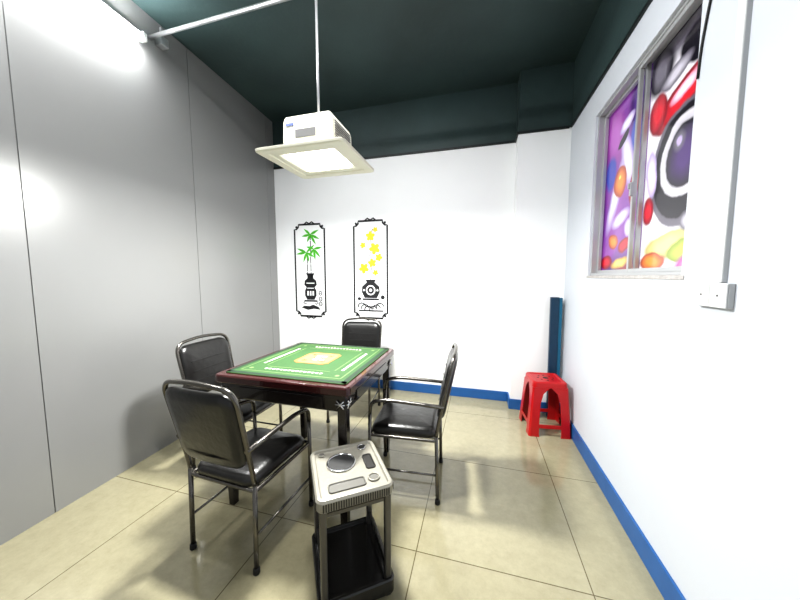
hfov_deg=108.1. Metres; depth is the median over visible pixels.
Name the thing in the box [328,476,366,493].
tray
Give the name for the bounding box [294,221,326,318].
wall decoration
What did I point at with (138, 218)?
wall
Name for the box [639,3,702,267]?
window pane
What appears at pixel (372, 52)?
ceiling
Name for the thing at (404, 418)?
dining chair
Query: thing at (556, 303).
leaning board
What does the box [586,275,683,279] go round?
window sill
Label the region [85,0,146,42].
tube light
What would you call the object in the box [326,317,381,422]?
dining chair
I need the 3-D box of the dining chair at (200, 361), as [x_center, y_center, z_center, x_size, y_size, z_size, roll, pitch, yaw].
[-1.189,0.694,2.060,0.519,0.878,0.419,1,5,15]
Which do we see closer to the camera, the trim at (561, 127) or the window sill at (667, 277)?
the window sill at (667, 277)
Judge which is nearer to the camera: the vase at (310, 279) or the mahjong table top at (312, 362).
the mahjong table top at (312, 362)
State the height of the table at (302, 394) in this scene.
0.770 m
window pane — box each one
[601,63,652,269]
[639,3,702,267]
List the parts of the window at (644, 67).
sash, sash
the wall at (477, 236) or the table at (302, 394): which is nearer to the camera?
the table at (302, 394)
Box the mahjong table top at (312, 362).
[226,342,388,384]
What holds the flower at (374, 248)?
on the wall decoration at (370, 237)
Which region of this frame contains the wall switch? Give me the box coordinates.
[693,282,735,308]
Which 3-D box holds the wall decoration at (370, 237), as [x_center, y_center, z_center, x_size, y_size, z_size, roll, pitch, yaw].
[-0.335,-0.341,3.299,0.421,1.172,0.004,1,5,15]
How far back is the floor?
1.48 m
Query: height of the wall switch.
0.080 m
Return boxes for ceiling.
[132,0,601,121]
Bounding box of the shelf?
[312,517,393,599]
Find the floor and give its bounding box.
[0,387,663,599]
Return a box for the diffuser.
[285,149,351,171]
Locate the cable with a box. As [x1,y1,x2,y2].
[696,0,711,78]
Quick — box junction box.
[155,27,168,50]
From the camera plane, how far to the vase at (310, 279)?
3.52 m
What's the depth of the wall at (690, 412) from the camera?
0.99 m
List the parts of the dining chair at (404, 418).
leg, leg, seat, seat frame, armrest, armrest, leg, leg, frame, backrest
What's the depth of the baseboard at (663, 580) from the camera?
1.42 m
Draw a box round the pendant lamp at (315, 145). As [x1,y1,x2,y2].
[255,0,373,178]
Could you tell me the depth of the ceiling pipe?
1.89 m
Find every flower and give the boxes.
[359,264,368,273]
[366,231,374,240]
[368,258,375,266]
[369,243,379,254]
[375,253,382,260]
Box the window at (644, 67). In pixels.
[590,0,702,275]
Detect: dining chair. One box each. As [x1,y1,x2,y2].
[162,379,313,575]
[175,333,282,468]
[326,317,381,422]
[368,342,457,505]
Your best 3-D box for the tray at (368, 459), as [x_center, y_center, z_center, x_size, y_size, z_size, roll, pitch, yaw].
[-0.140,0.718,1.296,0.045,0.006,0.105,-2,5,-21]
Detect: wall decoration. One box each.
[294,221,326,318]
[353,218,387,320]
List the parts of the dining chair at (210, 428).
leg, backrest, frame, armrest, seat frame, seat, leg, leg, armrest, leg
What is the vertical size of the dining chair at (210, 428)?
0.878 m
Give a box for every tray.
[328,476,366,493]
[362,453,375,468]
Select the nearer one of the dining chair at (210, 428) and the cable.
the cable
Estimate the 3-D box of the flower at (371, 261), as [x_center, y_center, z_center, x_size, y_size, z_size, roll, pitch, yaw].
[-0.318,-0.422,3.287,0.099,0.099,0.001,1,5,15]
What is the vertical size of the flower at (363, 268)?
0.118 m
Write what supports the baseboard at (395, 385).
attached to the wall at (477, 236)
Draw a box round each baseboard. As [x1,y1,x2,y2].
[371,380,545,412]
[559,403,685,599]
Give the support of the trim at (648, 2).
attached to the wall at (690, 412)
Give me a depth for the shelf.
1.25 m
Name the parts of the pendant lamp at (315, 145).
lamp shade, rod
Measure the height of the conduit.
1.860 m
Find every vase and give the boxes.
[304,273,316,299]
[358,280,383,311]
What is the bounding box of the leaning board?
[546,297,562,416]
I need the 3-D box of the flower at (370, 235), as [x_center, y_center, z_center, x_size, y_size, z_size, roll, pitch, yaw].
[-0.336,-0.724,3.267,0.109,0.106,0.001,1,5,15]
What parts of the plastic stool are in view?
leg, leg, seat, leg, leg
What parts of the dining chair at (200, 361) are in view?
frame, backrest, armrest, seat, seat frame, leg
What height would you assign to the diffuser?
0.015 m
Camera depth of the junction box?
2.10 m
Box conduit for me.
[714,0,752,281]
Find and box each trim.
[273,125,569,169]
[571,0,652,126]
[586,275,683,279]
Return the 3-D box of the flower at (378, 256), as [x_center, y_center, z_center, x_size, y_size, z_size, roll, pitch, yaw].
[-0.236,-0.478,3.260,0.088,0.089,0.001,1,5,15]
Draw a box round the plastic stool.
[519,372,570,438]
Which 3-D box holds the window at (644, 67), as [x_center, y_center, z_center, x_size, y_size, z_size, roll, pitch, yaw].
[1.262,-0.682,1.558,0.074,1.096,1.000,1,5,15]
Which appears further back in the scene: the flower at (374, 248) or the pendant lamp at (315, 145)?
the flower at (374, 248)
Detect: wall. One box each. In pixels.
[0,0,279,545]
[272,61,574,401]
[559,0,799,599]
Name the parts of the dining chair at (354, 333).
backrest, frame, leg, leg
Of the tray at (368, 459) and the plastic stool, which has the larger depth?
the plastic stool
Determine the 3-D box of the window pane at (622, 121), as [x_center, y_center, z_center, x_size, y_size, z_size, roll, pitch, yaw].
[1.364,-0.700,1.778,0.004,1.096,0.518,1,5,15]
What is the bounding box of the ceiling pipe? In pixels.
[147,0,289,39]
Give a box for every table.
[215,342,393,523]
[310,440,393,599]
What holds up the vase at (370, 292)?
on the wall decoration at (370, 237)

